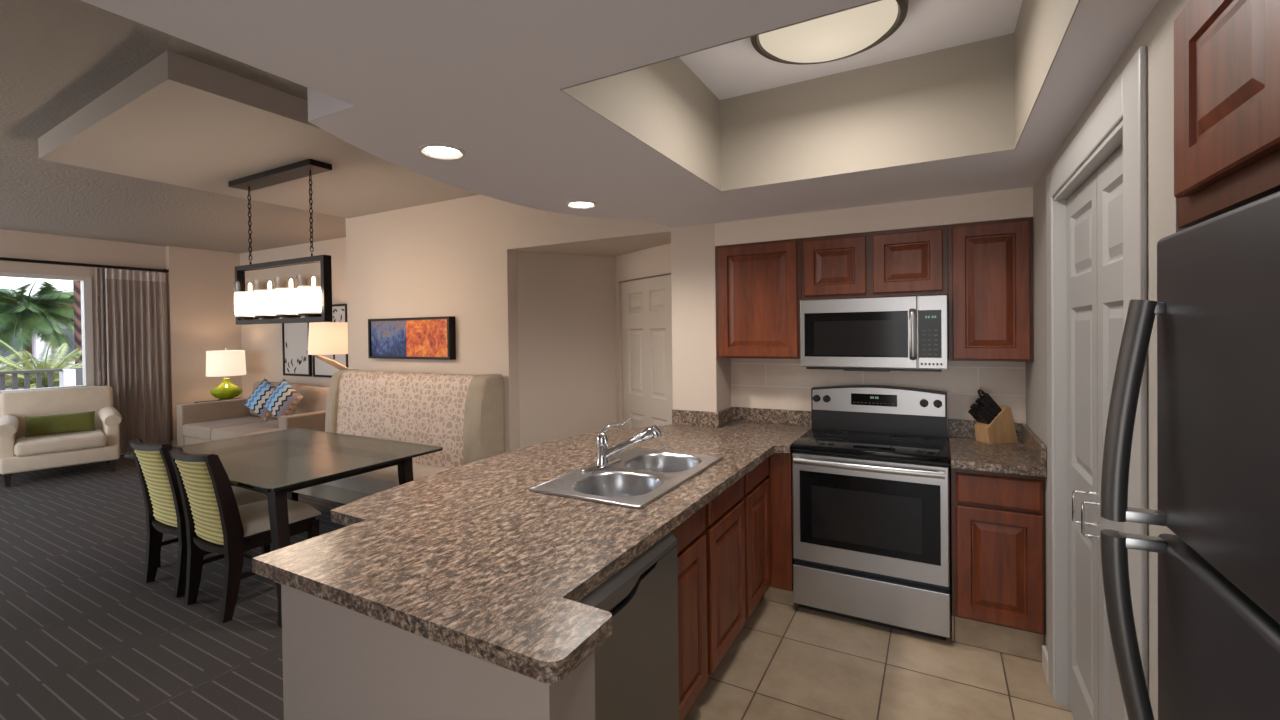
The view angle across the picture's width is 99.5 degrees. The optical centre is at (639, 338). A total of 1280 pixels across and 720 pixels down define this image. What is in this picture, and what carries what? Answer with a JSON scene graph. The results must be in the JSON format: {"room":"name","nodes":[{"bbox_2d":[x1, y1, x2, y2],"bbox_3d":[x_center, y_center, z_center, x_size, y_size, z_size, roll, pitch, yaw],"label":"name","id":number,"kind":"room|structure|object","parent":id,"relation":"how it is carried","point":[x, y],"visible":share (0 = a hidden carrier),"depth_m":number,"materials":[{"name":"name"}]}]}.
{"room":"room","nodes":[
{"label":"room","id":0,"kind":"room"},
{"bbox_2d":[0,229,242,439],"bbox_3d":[-7.688,0.156,5.812,0.220,2.830,5.970,0,1,29],"label":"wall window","id":1,"kind":"structure","parent":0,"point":[200,284],"depth_m":7.68,"materials":[{"name":"beige paint"}]},
{"bbox_2d":[0,272,93,394],"bbox_3d":[-7.619,-0.031,5.910,0.190,1.460,2.515,0,1,29],"label":"window","id":2,"kind":"structure","parent":1,"relation":"attached to","point":[86,282],"depth_m":6.91,"materials":[{"name":"grey paint"}]},
{"bbox_2d":[0,257,168,272],"bbox_3d":[-7.466,-0.909,6.077,0.127,0.054,3.480,0,1,29],"label":"curtain rod","id":3,"kind":"object","parent":1,"relation":"attached to","point":[1,258],"visible":0.99,"depth_m":6.80,"materials":[{"name":"brown metal"}]},
{"bbox_2d":[95,268,107,385],"bbox_3d":[-6.956,0.311,7.030,0.043,2.425,0.118,0,1,29],"label":"curtain","id":4,"kind":"object","parent":3,"relation":"hanging from","point":[100,273],"visible":0.62,"depth_m":7.01,"materials":[{"name":"beige fabric"}]},
{"bbox_2d":[105,268,169,453],"bbox_3d":[-6.746,0.306,7.300,0.077,2.425,0.643,0,1,29],"label":"curtain","id":5,"kind":"object","parent":3,"relation":"hanging from","point":[136,303],"visible":0.95,"depth_m":7.31,"materials":[{"name":"beige fabric"}]},
{"bbox_2d":[120,440,176,454],"bbox_3d":[-7.612,1.521,5.795,0.115,0.100,5.970,0,1,29],"label":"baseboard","id":6,"kind":"structure","parent":1,"relation":"attached to","point":[173,443],"depth_m":7.61,"materials":[{"name":"grey paint"}]},
{"bbox_2d":[0,0,345,253],"bbox_3d":[-4.167,-1.333,3.985,8.170,0.100,6.200,0,1,29],"label":"ceiling","id":7,"kind":"structure","parent":0,"point":[57,57],"depth_m":3.99,"materials":[{"name":"beige paint"}]},
{"bbox_2d":[38,50,479,217],"bbox_3d":[-2.501,-1.238,3.892,2.080,0.130,2.195,0,1,29],"label":"ceiling","id":8,"kind":"structure","parent":0,"point":[180,120],"depth_m":3.27,"materials":[{"name":"beige paint"}]},
{"bbox_2d":[228,159,332,324],"bbox_3d":[-2.563,-0.639,3.854,1.130,1.064,0.202,0,1,29],"label":"pendant light","id":9,"kind":"object","parent":8,"relation":"hanging from","point":[313,302],"visible":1,"depth_m":3.73,"materials":[{"name":"brown metal"}]},
{"bbox_2d":[240,237,346,397],"bbox_3d":[-4.291,0.096,7.421,4.630,2.830,0.120,0,1,29],"label":"wall","id":10,"kind":"structure","parent":0,"point":[261,343],"depth_m":7.88,"materials":[{"name":"beige paint"}]},
{"bbox_2d":[282,316,311,376],"bbox_3d":[-4.824,0.043,7.623,0.682,0.975,0.034,0,1,29],"label":"framed print","id":11,"kind":"object","parent":10,"relation":"attached to","point":[297,361],"visible":0.73,"depth_m":7.63,"materials":[{"name":"white paper"}]},
{"bbox_2d":[312,304,347,377],"bbox_3d":[-4.145,0.039,7.251,0.770,0.975,0.034,0,1,29],"label":"framed print","id":12,"kind":"object","parent":10,"relation":"attached to","point":[321,368],"visible":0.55,"depth_m":7.21,"materials":[{"name":"white paper"}]},
{"bbox_2d":[274,581,594,719],"bbox_3d":[-0.015,1.077,2.407,1.000,0.872,2.480,0,1,29],"label":"wall","id":13,"kind":"structure","parent":0,"point":[340,662],"depth_m":1.33,"materials":[{"name":"beige paint"}]},
{"bbox_2d":[252,407,811,682],"bbox_3d":[-0.086,0.568,2.576,1.370,0.140,2.804,0,1,29],"label":"countertop","id":14,"kind":"structure","parent":13,"relation":"on","point":[469,559],"depth_m":1.61,"materials":[{"name":"brown stone"}]},
{"bbox_2d":[582,417,661,472],"bbox_3d":[-0.059,0.477,2.426,0.322,0.223,0.250,0,1,29],"label":"tap","id":15,"kind":"object","parent":14,"relation":"on","point":[603,452],"visible":1,"depth_m":2.45,"materials":[{"name":"silver metal"}]},
{"bbox_2d":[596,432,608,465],"bbox_3d":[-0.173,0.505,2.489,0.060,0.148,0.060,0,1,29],"label":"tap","id":16,"kind":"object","parent":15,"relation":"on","point":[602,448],"depth_m":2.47,"materials":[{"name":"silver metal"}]},
{"bbox_2d":[529,447,722,508],"bbox_3d":[-0.015,0.679,2.400,0.502,0.185,0.850,0,1,29],"label":"sink","id":17,"kind":"object","parent":14,"relation":"in","point":[642,476],"visible":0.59,"depth_m":2.36,"materials":[{"name":"grey metal"}]},
{"bbox_2d":[672,407,810,427],"bbox_3d":[0.668,0.527,3.587,0.868,0.100,0.304,0,1,29],"label":"backsplash","id":18,"kind":"structure","parent":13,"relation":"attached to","point":[718,419],"depth_m":3.60,"materials":[{"name":"brown stone"}]},
{"bbox_2d":[346,195,670,451],"bbox_3d":[-1.089,0.083,4.994,3.560,2.830,1.055,0,1,29],"label":"wall","id":19,"kind":"structure","parent":0,"point":[457,258],"depth_m":4.62,"materials":[{"name":"beige paint"}]},
{"bbox_2d":[368,316,455,359],"bbox_3d":[-2.076,0.001,4.889,1.080,0.370,0.074,0,1,29],"label":"framed painting","id":20,"kind":"object","parent":19,"relation":"attached to","point":[433,338],"visible":1,"depth_m":4.84,"materials":[{"name":"multicoloured paint"}]},
{"bbox_2d":[0,453,1073,719],"bbox_3d":[-2.857,1.568,3.375,11.020,0.060,6.300,0,1,29],"label":"floor","id":21,"kind":"structure","parent":0,"point":[83,635],"depth_m":2.64,"materials":[{"name":"carpet"}]},
{"bbox_2d":[0,386,121,486],"bbox_3d":[-6.693,1.080,6.266,0.924,0.957,0.980,0,1,42],"label":"armchair","id":22,"kind":"object","parent":21,"relation":"on","point":[18,452],"visible":1,"depth_m":6.18,"materials":[{"name":"beige fabric"}]},
{"bbox_2d":[25,411,95,436],"bbox_3d":[-6.692,0.989,6.267,0.131,0.224,0.561,0,1,40],"label":"lumbar pillow","id":23,"kind":"object","parent":22,"relation":"on","point":[82,421],"visible":1,"depth_m":6.22,"materials":[{"name":"green fabric"}]},
{"bbox_2d":[14,429,106,456],"bbox_3d":[-6.590,1.181,6.176,0.650,0.145,0.700,0,1,42],"label":"seat cushion","id":24,"kind":"object","parent":22,"relation":"on","point":[94,440],"depth_m":6.01,"materials":[{"name":"beige fabric"}]},
{"bbox_2d":[129,438,269,597],"bbox_3d":[-2.835,1.080,3.503,0.472,0.920,0.624,0,1,29],"label":"dining chair","id":25,"kind":"object","parent":21,"relation":"on","point":[164,510],"visible":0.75,"depth_m":3.28,"materials":[{"name":"yellow fabric"}]},
{"bbox_2d":[169,447,320,622],"bbox_3d":[-2.334,1.077,3.211,0.472,0.920,0.624,0,1,29],"label":"dining chair","id":26,"kind":"object","parent":21,"relation":"on","point":[215,523],"visible":0.94,"depth_m":3.00,"materials":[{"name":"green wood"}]},
{"bbox_2d":[176,381,328,445],"bbox_3d":[-4.539,1.057,6.781,2.500,0.929,1.130,0,1,29],"label":"sofa","id":27,"kind":"object","parent":21,"relation":"on","point":[201,422],"visible":0.41,"depth_m":6.80,"materials":[{"name":"beige fabric"}]},
{"bbox_2d":[182,416,275,440],"bbox_3d":[-5.258,1.151,6.972,0.719,0.155,0.770,0,1,29],"label":"seat cushion","id":28,"kind":"object","parent":27,"relation":"on","point":[198,429],"depth_m":6.81,"materials":[{"name":"beige fabric"}]},
{"bbox_2d":[211,420,278,440],"bbox_3d":[-4.624,1.147,6.625,0.719,0.155,0.770,0,1,29],"label":"seat cushion","id":29,"kind":"object","parent":27,"relation":"on","point":[232,431],"depth_m":6.43,"materials":[{"name":"beige fabric"}]},
{"bbox_2d":[244,378,275,421],"bbox_3d":[-4.726,0.778,6.839,0.560,0.548,0.210,-1,1,12],"label":"throw pillow","id":30,"kind":"object","parent":27,"relation":"on","point":[257,399],"visible":0.69,"depth_m":6.77,"materials":[{"name":"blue fabric"}]},
{"bbox_2d":[243,428,278,435],"bbox_3d":[-3.990,1.143,6.277,0.719,0.155,0.770,0,1,29],"label":"seat cushion","id":31,"kind":"object","parent":27,"relation":"on","point":[272,429],"depth_m":6.21,"materials":[{"name":"beige fabric"}]},
{"bbox_2d":[249,381,307,417],"bbox_3d":[-4.870,0.833,7.304,1.080,0.484,0.251,0,1,29],"label":"cushion","id":32,"kind":"object","parent":27,"relation":"on","point":[296,386],"depth_m":7.26,"materials":[{"name":"multicoloured fabric"}]},
{"bbox_2d":[264,379,302,419],"bbox_3d":[-4.324,0.766,6.573,0.559,0.548,0.211,0,1,21],"label":"throw pillow","id":33,"kind":"object","parent":27,"relation":"on","point":[283,401],"visible":0.95,"depth_m":6.50,"materials":[{"name":"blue fabric"}]},
{"bbox_2d":[295,386,328,413],"bbox_3d":[-3.921,0.842,6.781,1.075,0.454,0.246,0,1,29],"label":"cushion","id":34,"kind":"object","parent":27,"relation":"on","point":[314,399],"depth_m":6.78,"materials":[{"name":"beige fabric"}]},
{"bbox_2d":[125,428,442,627],"bbox_3d":[-2.432,1.155,3.745,1.834,0.752,1.140,0,1,29],"label":"dining table","id":35,"kind":"object","parent":21,"relation":"on","point":[275,464],"visible":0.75,"depth_m":3.52,"materials":[{"name":"black wood"}]},
{"bbox_2d":[308,322,347,369],"bbox_3d":[-3.526,0.662,6.453,1.103,1.700,0.540,0,1,29],"label":"floor lamp","id":36,"kind":"object","parent":21,"relation":"on","point":[325,338],"visible":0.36,"depth_m":6.31,"materials":[{"name":"beige fabric"}]},
{"bbox_2d":[288,369,504,503],"bbox_3d":[-2.108,0.909,4.535,1.965,1.214,0.733,0,1,29],"label":"bench","id":37,"kind":"object","parent":21,"relation":"on","point":[461,414],"visible":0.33,"depth_m":4.41,"materials":[{"name":"beige fabric"}]},
{"bbox_2d":[320,463,448,494],"bbox_3d":[-2.172,1.117,4.457,1.905,0.150,0.530,0,1,29],"label":"seat cushion","id":38,"kind":"object","parent":37,"relation":"on","point":[369,483],"depth_m":4.18,"materials":[{"name":"beige fabric"}]},
{"bbox_2d":[579,532,678,719],"bbox_3d":[-0.328,1.090,1.728,0.705,0.868,0.621,0,1,29],"label":"dishwasher","id":39,"kind":"object","parent":21,"relation":"on","point":[637,666],"visible":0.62,"depth_m":1.60,"materials":[{"name":"black plastic"}]},
{"bbox_2d":[671,506,707,719],"bbox_3d":[-0.127,1.080,2.194,0.719,0.872,0.378,0,1,29],"label":"base cabinet","id":40,"kind":"object","parent":21,"relation":"on","point":[691,540],"visible":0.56,"depth_m":2.03,"materials":[{"name":"brown wood"}]},
{"bbox_2d":[703,476,745,676],"bbox_3d":[0.083,1.074,2.576,0.719,0.872,0.486,0,1,29],"label":"base cabinet","id":41,"kind":"object","parent":21,"relation":"on","point":[724,530],"visible":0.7,"depth_m":2.36,"materials":[{"name":"brown wood"}]},
{"bbox_2d":[742,457,769,618],"bbox_3d":[0.306,1.066,2.983,0.719,0.872,0.433,0,1,29],"label":"base cabinet","id":42,"kind":"object","parent":21,"relation":"on","point":[756,499],"visible":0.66,"depth_m":2.77,"materials":[{"name":"brown wood"}]},
{"bbox_2d":[764,451,793,605],"bbox_3d":[0.740,1.057,3.380,0.548,0.872,0.613,0,1,29],"label":"base cabinet","id":43,"kind":"object","parent":21,"relation":"on","point":[780,590],"visible":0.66,"depth_m":3.01,"materials":[{"name":"brown wood"}]},
{"bbox_2d":[791,385,950,639],"bbox_3d":[1.293,0.891,3.026,0.754,1.198,0.676,0,1,29],"label":"electric stove","id":44,"kind":"object","parent":21,"relation":"on","point":[871,471],"visible":1,"depth_m":2.81,"materials":[{"name":"silver metal"}]},
{"bbox_2d":[791,428,949,463],"bbox_3d":[1.285,0.583,3.015,0.754,0.031,0.578,0,1,29],"label":"cooktop","id":45,"kind":"object","parent":44,"relation":"in","point":[885,445],"depth_m":2.91,"materials":[{"name":"grey glass"}]},
{"bbox_2d":[950,463,1044,661],"bbox_3d":[1.809,1.050,2.790,0.366,0.872,0.620,0,1,29],"label":"base cabinet","id":46,"kind":"object","parent":21,"relation":"on","point":[997,520],"visible":0.91,"depth_m":2.53,"materials":[{"name":"brown wood"}]},
{"bbox_2d":[948,419,1046,476],"bbox_3d":[1.793,0.542,2.771,0.367,0.140,0.654,0,1,29],"label":"countertop","id":47,"kind":"structure","parent":46,"relation":"on","point":[1027,457],"depth_m":2.66,"materials":[{"name":"brown stone"}]},
{"bbox_2d":[974,405,1017,443],"bbox_3d":[1.950,0.468,2.970,0.187,0.200,0.098,-1,1,-8],"label":"knife block","id":48,"kind":"object","parent":47,"relation":"on","point":[1001,430],"visible":0.79,"depth_m":2.92,"materials":[{"name":"brown wood"}]},
{"bbox_2d":[968,408,980,422],"bbox_3d":[1.849,0.426,2.984,0.080,0.082,0.022,-1,1,-8],"label":"kitchen knife","id":49,"kind":"object","parent":48,"relation":"in","point":[971,410],"visible":0.59,"depth_m":2.98,"materials":[{"name":"black plastic"}]},
{"bbox_2d":[972,409,984,423],"bbox_3d":[1.853,0.426,2.956,0.080,0.082,0.022,-1,1,-8],"label":"kitchen knife","id":50,"kind":"object","parent":48,"relation":"in","point":[974,412],"visible":0.61,"depth_m":2.95,"materials":[{"name":"black plastic"}]},
{"bbox_2d":[978,389,984,397],"bbox_3d":[1.908,0.336,2.986,0.106,0.109,0.039,-1,1,-9],"label":"scissors","id":51,"kind":"object","parent":48,"relation":"in","point":[979,390],"visible":0.4,"depth_m":2.97,"materials":[{"name":"black plastic"}]},
{"bbox_2d":[976,410,991,423],"bbox_3d":[1.857,0.427,2.927,0.080,0.082,0.022,-1,1,-8],"label":"kitchen knife","id":52,"kind":"object","parent":48,"relation":"in","point":[980,413],"visible":1,"depth_m":2.92,"materials":[{"name":"black plastic"}]},
{"bbox_2d":[978,405,994,420],"bbox_3d":[1.873,0.404,2.929,0.087,0.089,0.022,-1,1,-8],"label":"kitchen knife","id":53,"kind":"object","parent":48,"relation":"in","point":[983,408],"visible":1,"depth_m":2.92,"materials":[{"name":"black plastic"}]},
{"bbox_2d":[979,398,997,416],"bbox_3d":[1.887,0.376,2.931,0.101,0.104,0.022,-1,1,-8],"label":"kitchen knife","id":54,"kind":"object","parent":48,"relation":"in","point":[983,401],"visible":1,"depth_m":2.92,"materials":[{"name":"black plastic"}]},
{"bbox_2d":[982,393,1001,412],"bbox_3d":[1.905,0.352,2.933,0.108,0.111,0.022,-1,1,-8],"label":"kitchen knife","id":55,"kind":"object","parent":48,"relation":"in","point":[986,396],"visible":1,"depth_m":2.92,"materials":[{"name":"black plastic"}]},
{"bbox_2d":[1100,191,1279,719],"bbox_3d":[1.100,0.667,0.546,0.850,1.703,0.742,0,1,29],"label":"refrigerator","id":56,"kind":"object","parent":21,"relation":"on","point":[1216,308],"visible":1,"depth_m":0.83,"materials":[{"name":"grey metal"}]},
{"bbox_3d":[-5.920,1.212,7.776,0.540,0.632,0.560,0,1,29],"label":"end table","id":57,"kind":"object","parent":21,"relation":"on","visible":0},
{"bbox_2d":[206,348,245,400],"bbox_3d":[-5.929,0.515,7.768,0.464,0.762,0.464,0,1,29],"label":"table lamp","id":58,"kind":"object","parent":57,"relation":"on","point":[225,362],"visible":0.95,"depth_m":7.62,"materials":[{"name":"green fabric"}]},
{"bbox_2d":[517,251,616,448],"bbox_3d":[-0.585,0.369,4.751,0.981,2.250,0.100,-1,1,-27],"label":"wall","id":59,"kind":"structure","parent":0,"point":[567,319],"depth_m":4.67,"materials":[{"name":"beige paint"}]},
{"bbox_2d":[81,0,1158,256],"bbox_3d":[-0.144,-1.004,1.728,4.650,0.610,6.100,0,1,29],"label":"ceiling","id":60,"kind":"structure","parent":0,"point":[388,79],"depth_m":1.53,"materials":[{"name":"white paint"}]},
{"bbox_2d":[418,143,465,159],"bbox_3d":[-0.754,-0.710,2.068,0.170,0.009,0.170,0,1,29],"label":"recessed light","id":61,"kind":"object","parent":60,"relation":"in","point":[434,150],"visible":1,"depth_m":2.06,"materials":[{"name":"white glass"}]},
{"bbox_2d":[566,200,596,208],"bbox_3d":[-0.318,-0.725,2.946,0.170,0.009,0.170,0,1,29],"label":"recessed light","id":62,"kind":"object","parent":60,"relation":"in","point":[579,204],"visible":1,"depth_m":2.94,"materials":[{"name":"white glass"}]},
{"bbox_2d":[615,243,672,428],"bbox_3d":[0.155,0.363,4.441,0.140,2.250,1.240,-1,1,-33],"label":"wall","id":63,"kind":"structure","parent":0,"point":[654,261],"depth_m":4.66,"materials":[{"name":"beige paint"}]},
{"bbox_2d":[621,274,672,428],"bbox_3d":[0.074,0.491,4.532,0.040,1.975,0.780,-1,1,-33],"label":"door","id":64,"kind":"structure","parent":63,"relation":"in","point":[646,303],"depth_m":4.51,"materials":[{"name":"beige paint"}]},
{"bbox_2d":[671,223,730,411],"bbox_3d":[0.457,0.362,3.780,0.315,2.260,0.405,0,1,29],"label":"wall column","id":65,"kind":"structure","parent":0,"point":[701,380],"depth_m":3.60,"materials":[{"name":"beige paint"}]},
{"bbox_2d":[560,0,1079,190],"bbox_3d":[0.618,-0.953,1.838,1.220,0.452,1.315,0,1,29],"label":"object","id":66,"kind":"structure","parent":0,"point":[979,97],"depth_m":2.29,"materials":[{"name":"beige paint"}]},
{"bbox_2d":[679,0,1022,99],"bbox_3d":[0.615,-1.209,1.835,1.220,0.060,1.315,0,1,29],"label":"ceiling","id":67,"kind":"structure","parent":0,"point":[733,69],"depth_m":2.22,"materials":[{"name":"white paint"}]},
{"bbox_2d":[750,0,908,64],"bbox_3d":[0.661,-1.113,1.929,0.532,0.136,0.532,0,1,29],"label":"ceiling light","id":68,"kind":"object","parent":67,"relation":"attached to","point":[851,32],"visible":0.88,"depth_m":1.90,"materials":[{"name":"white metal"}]},
{"bbox_2d":[715,187,1032,245],"bbox_3d":[1.292,-0.679,3.235,1.685,0.148,0.284,0,1,29],"label":"wall","id":69,"kind":"structure","parent":0,"point":[1012,203],"depth_m":3.03,"materials":[{"name":"beige paint"}]},
{"bbox_2d":[801,225,947,299],"bbox_3d":[1.367,-0.419,3.185,0.763,0.368,0.306,0,1,29],"label":"upper cabinet","id":70,"kind":"object","parent":69,"relation":"attached to","point":[910,261],"visible":0.98,"depth_m":3.04,"materials":[{"name":"brown wood"}]},
{"bbox_2d":[800,295,947,371],"bbox_3d":[1.345,-0.023,3.131,0.748,0.408,0.430,0,1,29],"label":"microwave oven","id":71,"kind":"object","parent":70,"relation":"attached to","point":[899,333],"visible":1,"depth_m":2.96,"materials":[{"name":"silver metal"}]},
{"bbox_2d":[731,296,1025,436],"bbox_3d":[1.455,0.363,3.396,1.805,2.240,0.120,0,1,29],"label":"wall","id":72,"kind":"structure","parent":0,"point":[784,384],"depth_m":3.31,"materials":[{"name":"beige tile"}]},
{"bbox_2d":[715,238,801,358],"bbox_3d":[0.794,-0.237,3.502,0.546,0.724,0.306,0,1,29],"label":"upper cabinet","id":73,"kind":"object","parent":72,"relation":"attached to","point":[759,284],"visible":0.95,"depth_m":3.36,"materials":[{"name":"brown wood"}]},
{"bbox_2d":[1026,0,1189,719],"bbox_3d":[1.266,0.398,0.466,0.920,2.240,5.200,0,1,29],"label":"wall","id":74,"kind":"structure","parent":0,"point":[1156,33],"depth_m":1.22,"materials":[{"name":"beige paint"}]},
{"bbox_2d":[948,217,1032,361],"bbox_3d":[1.867,-0.244,2.914,0.368,0.724,0.306,0,1,29],"label":"upper cabinet","id":75,"kind":"object","parent":74,"relation":"attached to","point":[990,263],"visible":0.96,"depth_m":2.78,"materials":[{"name":"brown wood"}]},
{"bbox_2d":[1042,645,1047,683],"bbox_3d":[1.462,1.451,1.786,0.016,0.100,1.530,0,1,29],"label":"baseboard","id":76,"kind":"structure","parent":74,"relation":"attached to","point":[1044,649],"depth_m":2.40,"materials":[{"name":"grey paint"}]},
{"bbox_2d":[1067,171,1098,719],"bbox_3d":[1.605,0.468,1.984,0.086,2.035,0.462,0,1,29],"label":"door","id":77,"kind":"structure","parent":74,"relation":"in","point":[1082,353],"depth_m":1.97,"materials":[{"name":"grey paint"}]},
{"bbox_2d":[1046,46,1147,719],"bbox_3d":[1.495,0.411,1.761,0.104,2.180,1.220,0,1,29],"label":"trim","id":78,"kind":"structure","parent":74,"relation":"attached to","point":[1120,118],"depth_m":1.70,"materials":[{"name":"grey paint"}]},
{"bbox_2d":[1081,145,1123,719],"bbox_3d":[1.377,0.475,1.570,0.086,2.035,0.474,0,1,29],"label":"door","id":79,"kind":"structure","parent":74,"relation":"in","point":[1110,174],"depth_m":1.70,"materials":[{"name":"grey paint"}]},
{"bbox_2d":[1174,0,1279,227],"bbox_3d":[1.103,-0.419,0.512,0.641,0.407,0.980,0,1,29],"label":"upper cabinet","id":80,"kind":"object","parent":74,"relation":"attached to","point":[1227,52],"visible":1,"depth_m":0.87,"materials":[{"name":"brown wood"}]},
{"bbox_2d":[1101,529,1279,719],"bbox_3d":[1.100,0.674,0.546,0.850,1.690,0.742,0,1,29],"label":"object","id":81,"kind":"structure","parent":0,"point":[1219,589],"depth_m":0.84,"materials":[{"name":"black metal"}]},
{"label":"outside","id":82,"kind":"structure","parent":0,"visible":0},
{"bbox_3d":[-8.342,1.885,6.732,1.830,0.570,6.500,0,1,29],"label":"floor","id":83,"kind":"structure","parent":82,"visible":0},
{"bbox_2d":[59,369,75,386],"bbox_3d":[-8.408,1.022,7.973,0.170,1.130,0.130,0,1,29],"label":"post","id":84,"kind":"object","parent":83,"relation":"on","point":[67,377],"visible":0.29,"depth_m":7.92,"materials":[{"name":"grey paint"}]},
{"bbox_2d":[0,369,62,390],"bbox_3d":[-9.433,1.003,6.032,0.080,1.055,4.250,0,1,29],"label":"balcony railing","id":85,"kind":"object","parent":84,"relation":"attached to","point":[50,371],"visible":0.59,"depth_m":7.58,"materials":[{"name":"grey metal"}]},
{"bbox_2d":[71,367,82,385],"bbox_3d":[-8.338,1.011,8.194,0.240,1.145,0.305,0,1,29],"label":"pillar","id":86,"kind":"structure","parent":83,"relation":"on","point":[79,370],"depth_m":8.02,"materials":[{"name":"grey paint"}]},
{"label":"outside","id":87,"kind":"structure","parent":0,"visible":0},
{"bbox_3d":[-20.661,2.178,15.490,28.000,0.100,50.000,0,1,29],"label":"ground","id":88,"kind":"structure","parent":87,"visible":0},
{"bbox_2d":[0,351,47,383],"bbox_3d":[-11.152,1.044,8.953,1.667,2.072,1.725,-1,1,4],"label":"sago palm","id":89,"kind":"object","parent":88,"relation":"on","point":[9,357],"visible":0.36,"depth_m":9.32,"materials":[{"name":"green plant"}]},
{"bbox_2d":[0,280,73,387],"bbox_3d":[-13.937,0.400,12.380,2.529,3.356,2.712,0,1,29],"label":"palm tree","id":90,"kind":"object","parent":88,"relation":"on","point":[23,311],"visible":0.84,"depth_m":12.06,"materials":[{"name":"green plant"}]},
{"bbox_2d":[0,297,74,389],"bbox_3d":[-24.532,0.282,17.294,3.500,3.750,32.500,0,1,29],"label":"apartment building","id":91,"kind":"structure","parent":88,"relation":"on","point":[36,349],"depth_m":19.51,"materials":[{"name":"grey paint"}]},
{"bbox_2d":[0,340,81,388],"bbox_3d":[-10.625,1.039,9.536,1.814,2.058,1.803,0,1,29],"label":"sago palm","id":92,"kind":"object","parent":88,"relation":"on","point":[74,355],"visible":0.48,"depth_m":9.43,"materials":[{"name":"green plant"}]},
{"bbox_2d":[73,281,81,366],"bbox_3d":[-12.398,-1.703,12.074,4.202,7.530,4.126,0,1,29],"label":"palm tree","id":93,"kind":"object","parent":88,"relation":"on","point":[76,284],"visible":0.02,"depth_m":12.02,"materials":[{"name":"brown plant"}]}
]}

